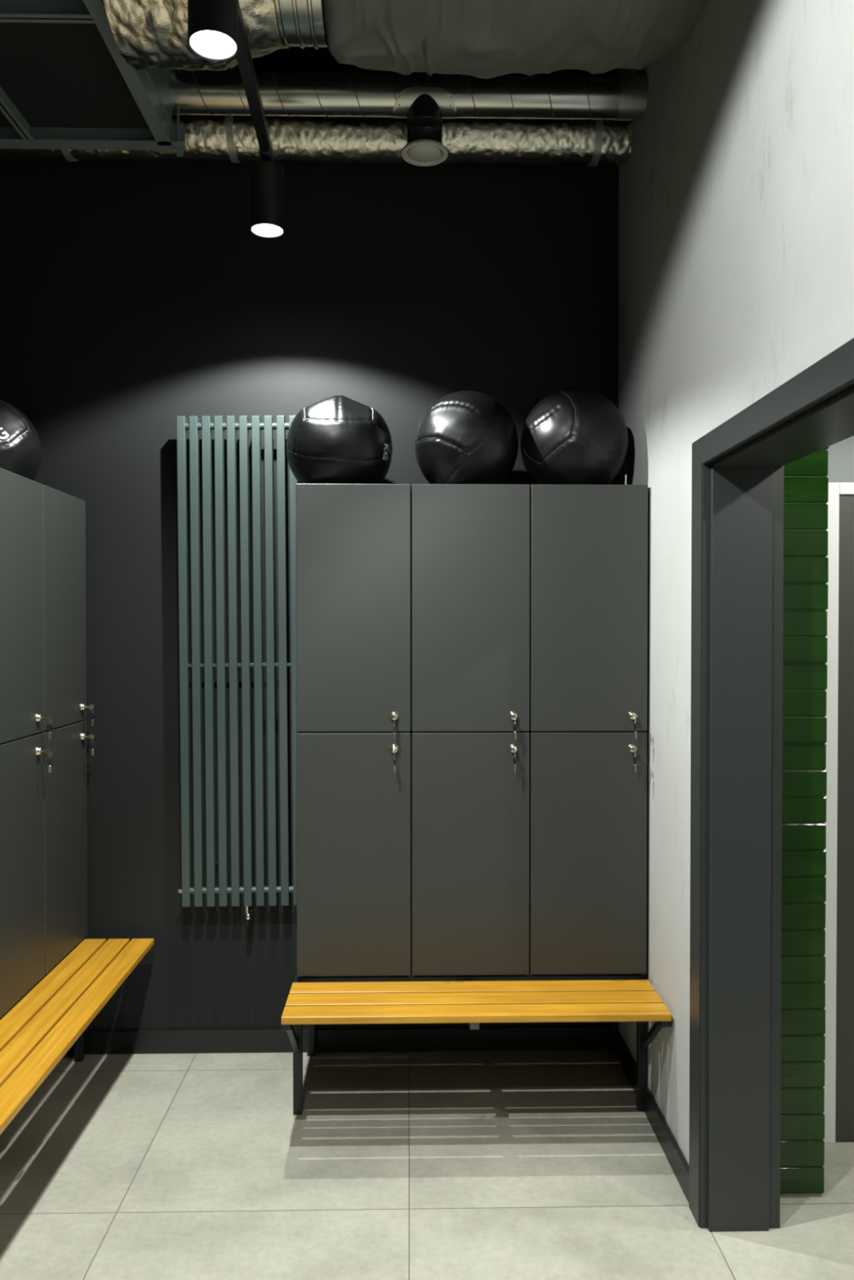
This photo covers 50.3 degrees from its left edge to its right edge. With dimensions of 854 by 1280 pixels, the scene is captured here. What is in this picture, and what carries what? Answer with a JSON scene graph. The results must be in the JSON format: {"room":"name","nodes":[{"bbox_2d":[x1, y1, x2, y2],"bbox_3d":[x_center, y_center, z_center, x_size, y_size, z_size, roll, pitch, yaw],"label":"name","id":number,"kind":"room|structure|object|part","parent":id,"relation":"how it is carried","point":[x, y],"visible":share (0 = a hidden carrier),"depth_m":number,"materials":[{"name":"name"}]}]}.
{"room":"changing room","nodes":[
{"label":"changing room","id":0,"kind":"room"},
{"bbox_2d":[0,46,618,1031],"bbox_3d":[-0.507,-0.346,3.491,2.855,3.800,0.150,0,1,-1],"label":"wall","id":1,"kind":"structure","parent":0,"point":[136,296],"depth_m":3.41,"materials":[{"name":"black paint"}]},
{"bbox_2d":[176,415,297,926],"bbox_3d":[-0.694,0.119,3.371,0.451,1.872,0.095,0,1,-1],"label":"radiator","id":2,"kind":"object","parent":1,"relation":"attached to","point":[193,426],"visible":0.97,"depth_m":3.33,"materials":[{"name":"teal metal"}]},
{"bbox_3d":[-0.686,0.092,3.342,0.407,0.012,0.012,0,1,-1],"label":"rail","id":3,"kind":"part","parent":2,"relation":"part of","materials":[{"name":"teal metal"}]},
{"bbox_2d":[65,1026,608,1054],"bbox_3d":[-0.505,1.512,3.434,2.455,0.085,0.014,0,1,-1],"label":"baseboard","id":4,"kind":"structure","parent":1,"relation":"attached to","point":[557,1037],"depth_m":3.43,"materials":[{"name":"black"}]},
{"bbox_2d":[0,1049,853,1279],"bbox_3d":[0.657,1.643,0.535,5.065,0.100,6.600,0,1,-1],"label":"floor","id":5,"kind":"structure","parent":0,"point":[535,1164],"depth_m":2.63,"materials":[{"name":"tile"}]},
{"bbox_2d":[0,938,154,1134],"bbox_3d":[-1.341,1.340,2.485,0.704,0.455,1.786,0,1,-1],"label":"bench","id":6,"kind":"object","parent":5,"relation":"on","point":[55,1015],"visible":0.98,"depth_m":2.73,"materials":[{"name":"yellow wood"}]},
{"bbox_2d":[0,467,87,1019],"bbox_3d":[-1.461,0.316,2.579,0.471,1.636,1.558,0,1,-1],"label":"tall cabinet","id":7,"kind":"object","parent":6,"relation":"on","point":[43,814],"visible":1,"depth_m":2.93,"materials":[{"name":"black laminate"}]},
{"bbox_2d":[0,399,42,480],"bbox_3d":[-1.531,-0.675,3.157,0.361,0.331,0.360,0,1,-26],"label":"medicine ball","id":8,"kind":"object","parent":7,"relation":"on","point":[20,446],"visible":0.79,"depth_m":3.08,"materials":[{"name":"black leather"}]},
{"bbox_3d":[-1.255,-0.102,2.770,0.020,0.806,0.381,0,1,-1],"label":"door","id":9,"kind":"part","parent":7,"relation":"part of","materials":[{"name":"grey laminate"}]},
{"bbox_3d":[-1.255,0.703,2.781,0.020,0.796,0.381,0,1,-1],"label":"door","id":10,"kind":"part","parent":7,"relation":"part of","materials":[{"name":"grey laminate"}]},
{"bbox_2d":[41,715,53,739],"bbox_3d":[-1.216,0.279,2.913,0.036,0.079,0.007,0,1,-6],"label":"key","id":11,"kind":"object","parent":7,"relation":"hanging from","point":[48,717],"visible":1,"depth_m":2.91,"materials":[{"name":"silver metal"}]},
{"bbox_3d":[-1.208,0.307,2.914,0.009,0.024,0.006,0,1,-14],"label":"key blade","id":12,"kind":"part","parent":11,"relation":"part of","materials":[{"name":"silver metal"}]},
{"bbox_2d":[42,748,53,773],"bbox_3d":[-1.216,0.386,2.914,0.036,0.079,0.009,0,1,-9],"label":"key","id":13,"kind":"object","parent":7,"relation":"attached to","point":[50,760],"visible":1,"depth_m":2.91,"materials":[{"name":"silver metal"}]},
{"bbox_3d":[-1.263,0.698,3.171,0.020,0.796,0.391,0,1,-1],"label":"door","id":14,"kind":"part","parent":7,"relation":"part of","materials":[{"name":"grey laminate"}]},
{"bbox_3d":[-1.263,-0.107,3.160,0.020,0.806,0.391,0,1,-1],"label":"door","id":15,"kind":"part","parent":7,"relation":"part of","materials":[{"name":"grey laminate"}]},
{"bbox_2d":[85,733,95,755],"bbox_3d":[-1.224,0.381,3.309,0.036,0.079,0.008,0,1,-5],"label":"key","id":16,"kind":"object","parent":7,"relation":"attached to","point":[92,744],"visible":1,"depth_m":3.31,"materials":[{"name":"silver metal"}]},
{"bbox_2d":[85,704,95,725],"bbox_3d":[-1.224,0.274,3.309,0.036,0.079,0.008,0,1,-1],"label":"key","id":17,"kind":"object","parent":7,"relation":"hanging from","point":[92,715],"visible":1,"depth_m":3.31,"materials":[{"name":"silver metal"}]},
{"bbox_3d":[-1.286,1.355,3.365,0.029,0.401,0.029,0,1,-1],"label":"leg","id":18,"kind":"part","parent":6,"relation":"part of","materials":[{"name":"black metal"}]},
{"bbox_2d":[280,973,671,1115],"bbox_3d":[0.143,1.332,3.063,1.168,0.455,0.744,0,1,-1],"label":"bench","id":19,"kind":"object","parent":5,"relation":"on","point":[311,1004],"visible":0.86,"depth_m":2.80,"materials":[{"name":"yellow wood"}]},
{"bbox_3d":[-0.427,1.143,3.063,0.029,0.029,0.716,0,1,-1],"label":"support arm","id":20,"kind":"part","parent":19,"relation":"part of","materials":[{"name":"black metal"}]},
{"bbox_3d":[-0.426,1.360,3.000,0.029,0.401,0.029,0,1,-1],"label":"leg","id":21,"kind":"part","parent":19,"relation":"part of","materials":[{"name":"black metal"}]},
{"bbox_3d":[-0.434,1.355,3.410,0.029,0.401,0.029,0,1,-1],"label":"leg","id":22,"kind":"part","parent":19,"relation":"part of","materials":[{"name":"black metal"}]},
{"bbox_2d":[295,483,648,982],"bbox_3d":[0.146,0.308,3.175,1.152,1.636,0.446,0,1,-1],"label":"tall cabinet","id":23,"kind":"object","parent":19,"relation":"on","point":[453,611],"visible":0.94,"depth_m":2.97,"materials":[{"name":"black laminate"}]},
{"bbox_2d":[286,395,392,484],"bbox_3d":[-0.302,-0.673,3.151,0.365,0.327,0.366,0,1,-5],"label":"medicine ball","id":24,"kind":"object","parent":23,"relation":"on","point":[335,439],"visible":0.91,"depth_m":3.01,"materials":[{"name":"black leather"}]},
{"bbox_3d":[-0.239,-0.104,2.965,0.372,0.806,0.020,0,1,-1],"label":"door","id":25,"kind":"part","parent":23,"relation":"part of","materials":[{"name":"grey laminate"}]},
{"bbox_3d":[-0.239,0.701,2.975,0.372,0.796,0.020,0,1,-1],"label":"door","id":26,"kind":"part","parent":23,"relation":"part of","materials":[{"name":"grey laminate"}]},
{"bbox_2d":[393,714,395,739],"bbox_3d":[-0.105,0.279,2.931,0.007,0.079,0.036,0,1,-1],"label":"key","id":27,"kind":"object","parent":23,"relation":"hanging from","point":[394,714],"visible":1,"depth_m":2.92,"materials":[{"name":"silver plastic"}]},
{"bbox_2d":[393,747,395,772],"bbox_3d":[-0.106,0.386,2.932,0.007,0.079,0.036,0,1,-7],"label":"key","id":28,"kind":"object","parent":23,"relation":"hanging from","point":[394,765],"visible":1,"depth_m":2.92,"materials":[{"name":"silver metal"}]},
{"bbox_2d":[414,391,518,484],"bbox_3d":[0.137,-0.684,3.160,0.358,0.350,0.358,0,1,2],"label":"medicine ball","id":29,"kind":"object","parent":23,"relation":"on","point":[464,437],"visible":0.84,"depth_m":3.03,"materials":[{"name":"black leather"}]},
{"bbox_3d":[0.143,-0.104,2.972,0.384,0.806,0.020,0,1,-1],"label":"door","id":30,"kind":"part","parent":23,"relation":"part of","materials":[{"name":"grey laminate"}]},
{"bbox_3d":[0.143,0.701,2.983,0.384,0.796,0.020,0,1,-1],"label":"door","id":31,"kind":"part","parent":23,"relation":"part of","materials":[{"name":"grey laminate"}]},
{"bbox_2d":[512,747,516,772],"bbox_3d":[0.283,0.386,2.940,0.011,0.078,0.036,0,1,-1],"label":"key","id":32,"kind":"object","parent":23,"relation":"hanging from","point":[514,759],"visible":1,"depth_m":2.93,"materials":[{"name":"silver plastic"}]},
{"bbox_2d":[512,714,516,738],"bbox_3d":[0.282,0.279,2.938,0.010,0.079,0.036,0,1,-9],"label":"key","id":33,"kind":"object","parent":23,"relation":"hanging from","point":[514,726],"visible":1,"depth_m":2.93,"materials":[{"name":"silver plastic"}]},
{"bbox_2d":[520,387,627,484],"bbox_3d":[0.510,-0.691,3.165,0.369,0.363,0.372,0,1,9],"label":"medicine ball","id":34,"kind":"object","parent":23,"relation":"on","point":[577,436],"visible":0.87,"depth_m":3.03,"materials":[{"name":"black leather"}]},
{"bbox_3d":[0.530,0.701,2.990,0.382,0.796,0.020,0,1,-1],"label":"door","id":35,"kind":"part","parent":23,"relation":"part of","materials":[{"name":"grey laminate"}]},
{"bbox_3d":[0.530,-0.104,2.980,0.382,0.806,0.020,0,1,-1],"label":"door","id":36,"kind":"part","parent":23,"relation":"part of","materials":[{"name":"grey laminate"}]},
{"bbox_2d":[632,746,637,771],"bbox_3d":[0.671,0.386,2.947,0.009,0.079,0.036,0,1,-8],"label":"key","id":37,"kind":"object","parent":23,"relation":"hanging from","point":[634,758],"visible":1,"depth_m":2.94,"materials":[{"name":"silver plastic"}]},
{"bbox_2d":[632,715,637,738],"bbox_3d":[0.672,0.280,2.946,0.016,0.076,0.036,0,1,-1],"label":"key","id":38,"kind":"object","parent":23,"relation":"hanging from","point":[633,716],"visible":1,"depth_m":2.94,"materials":[{"name":"silver plastic"}]},
{"bbox_3d":[0.705,1.354,3.432,0.029,0.401,0.029,0,1,-1],"label":"leg","id":39,"kind":"part","parent":19,"relation":"part of","materials":[{"name":"black metal"}]},
{"bbox_3d":[0.713,1.360,3.022,0.029,0.401,0.029,0,1,-1],"label":"leg","id":40,"kind":"part","parent":19,"relation":"part of","materials":[{"name":"black metal"}]},
{"bbox_3d":[0.712,1.143,3.086,0.029,0.029,0.716,0,1,-1],"label":"support arm","id":41,"kind":"part","parent":19,"relation":"part of","materials":[{"name":"black metal"}]},
{"bbox_2d":[822,482,853,1143],"bbox_3d":[2.074,0.539,2.844,1.720,2.047,0.040,0,1,-1],"label":"door frame","id":42,"kind":"structure","parent":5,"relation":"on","point":[838,1098],"depth_m":2.81,"materials":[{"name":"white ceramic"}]},
{"bbox_3d":[1.240,0.539,2.828,0.052,2.047,0.040,0,1,-1],"label":"frame post","id":43,"kind":"part","parent":42,"relation":"part of","materials":[{"name":"white paint"}]},
{"bbox_3d":[1.710,0.557,2.837,0.884,2.004,0.028,0,1,-1],"label":"stall door","id":44,"kind":"part","parent":42,"relation":"part of","materials":[{"name":"grey"}]},
{"bbox_2d":[617,0,853,1164],"bbox_3d":[0.874,-0.306,0.428,0.185,3.800,6.030,0,1,-1],"label":"wall","id":45,"kind":"structure","parent":0,"point":[736,180],"depth_m":2.44,"materials":[{"name":"white paint"}]},
{"bbox_2d":[0,115,632,166],"bbox_3d":[-0.499,-1.805,3.253,2.442,0.181,0.180,0,1,-1],"label":"duct","id":46,"kind":"object","parent":45,"relation":"attached to","point":[332,140],"visible":0.56,"depth_m":3.20,"materials":[{"name":"silver metal"}]},
{"bbox_2d":[102,0,707,78],"bbox_3d":[-0.034,-1.856,2.309,1.558,0.604,0.878,0,1,-1],"label":"duct","id":47,"kind":"object","parent":45,"relation":"attached to","point":[478,38],"visible":0.9,"depth_m":2.44,"materials":[{"name":"grey metal"}]},
{"bbox_2d":[168,70,648,120],"bbox_3d":[-0.494,-1.825,3.042,2.444,0.131,0.131,0,1,-1],"label":"spiral duct","id":48,"kind":"object","parent":45,"relation":"attached to","point":[215,93],"visible":0.75,"depth_m":3.00,"materials":[{"name":"silver metal"}]},
{"bbox_2d":[393,86,456,166],"bbox_3d":[-0.008,-1.720,3.053,0.210,0.195,0.157,0,1,-1],"label":"air vent","id":49,"kind":"object","parent":48,"relation":"attached to","point":[424,108],"visible":1,"depth_m":3.01,"materials":[{"name":"grey metal"}]},
{"bbox_2d":[615,1030,688,1203],"bbox_3d":[0.725,1.518,2.981,0.014,0.085,0.940,0,1,-1],"label":"baseboard","id":50,"kind":"structure","parent":45,"relation":"attached to","point":[672,1151],"depth_m":2.83,"materials":[{"name":"black"}]},
{"bbox_2d":[688,337,853,1231],"bbox_3d":[0.841,0.522,1.968,0.216,2.105,1.067,0,1,-1],"label":"door frame","id":51,"kind":"structure","parent":45,"relation":"in","point":[737,467],"depth_m":2.40,"materials":[{"name":"grey laminate"}]},
{"bbox_3d":[0.733,0.516,2.457,0.018,2.104,0.085,0,1,-1],"label":"casing","id":52,"kind":"part","parent":51,"relation":"part of","materials":[{"name":"grey laminate"}]},
{"bbox_3d":[0.827,0.557,2.405,0.160,2.022,0.015,0,1,-1],"label":"jamb panel","id":53,"kind":"part","parent":51,"relation":"part of","materials":[{"name":"grey laminate"}]},
{"bbox_3d":[0.742,-0.494,1.952,0.018,0.073,1.064,0,1,-1],"label":"head casing","id":54,"kind":"part","parent":51,"relation":"part of","materials":[{"name":"grey laminate"}]},
{"bbox_3d":[0.835,-0.453,1.954,0.160,0.015,0.861,0,1,-1],"label":"head panel","id":55,"kind":"part","parent":51,"relation":"part of","materials":[{"name":"grey laminate"}]},
{"bbox_2d":[779,446,828,1196],"bbox_3d":[1.011,0.184,3.078,0.190,2.750,1.091,0,1,-1],"label":"tiled wall","id":56,"kind":"structure","parent":0,"point":[805,535],"depth_m":2.54,"materials":[{"name":"green tile"}]},
{"bbox_2d":[826,435,853,482],"bbox_3d":[2.014,0.101,3.727,2.225,2.900,0.130,0,1,-1],"label":"wall","id":57,"kind":"structure","parent":0,"point":[840,454],"depth_m":3.64,"materials":[{"name":"grey paint"}]},
{"bbox_3d":[-0.453,-2.255,0.376,2.840,0.100,6.430,0,1,-1],"label":"ceiling","id":58,"kind":"structure","parent":0,"visible":0},
{"bbox_2d":[0,0,187,156],"bbox_3d":[-1.237,-1.909,1.793,0.918,0.630,2.485,0,1,-1],"label":"ceiling panel","id":59,"kind":"object","parent":58,"relation":"hanging from","point":[66,82],"visible":0.89,"depth_m":2.77,"materials":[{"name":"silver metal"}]},
{"bbox_3d":[-1.509,-1.692,2.689,0.410,0.012,0.610,0,1,-1],"label":"panel","id":60,"kind":"part","parent":59,"relation":"part of","materials":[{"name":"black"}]},
{"bbox_3d":[-1.282,-1.649,1.768,0.032,0.050,2.430,0,1,-1],"label":"long rail","id":61,"kind":"part","parent":59,"relation":"part of","materials":[{"name":"silver metal"}]},
{"bbox_3d":[-1.293,-1.657,2.383,0.830,0.050,0.032,0,1,-1],"label":"cross rail","id":62,"kind":"part","parent":59,"relation":"part of","materials":[{"name":"silver metal"}]},
{"bbox_3d":[-1.073,-1.692,2.697,0.447,0.012,0.610,0,1,-1],"label":"panel","id":63,"kind":"part","parent":59,"relation":"part of","materials":[{"name":"black"}]},
{"bbox_3d":[-1.261,-1.671,3.011,0.918,0.062,0.055,0,1,-1],"label":"cross rail","id":64,"kind":"part","parent":59,"relation":"part of","materials":[{"name":"silver metal"}]},
{"bbox_3d":[-1.241,-1.942,2.996,0.846,0.596,0.008,0,1,-1],"label":"hanger rod","id":65,"kind":"part","parent":59,"relation":"part of","materials":[{"name":"silver metal"}]},
{"bbox_2d":[235,0,274,161],"bbox_3d":[-0.425,-1.859,1.216,0.035,0.715,3.395,0,1,-3],"label":"track","id":66,"kind":"object","parent":58,"relation":"hanging from","point":[244,59],"visible":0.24,"depth_m":2.51,"materials":[{"name":"black metal"}]},
{"bbox_2d":[187,0,238,61],"bbox_3d":[-0.460,-1.395,1.958,0.107,0.232,0.107,1,1,44],"label":"track spotlight","id":67,"kind":"object","parent":66,"relation":"attached to","point":[212,24],"visible":1,"depth_m":1.93,"materials":[{"name":"black paint"}]},
{"bbox_2d":[249,147,284,238],"bbox_3d":[-0.504,-1.407,2.872,0.107,0.232,0.107,1,1,44],"label":"track spotlight","id":68,"kind":"object","parent":66,"relation":"attached to","point":[266,175],"visible":1,"depth_m":2.83,"materials":[{"name":"black paint"}]}
]}

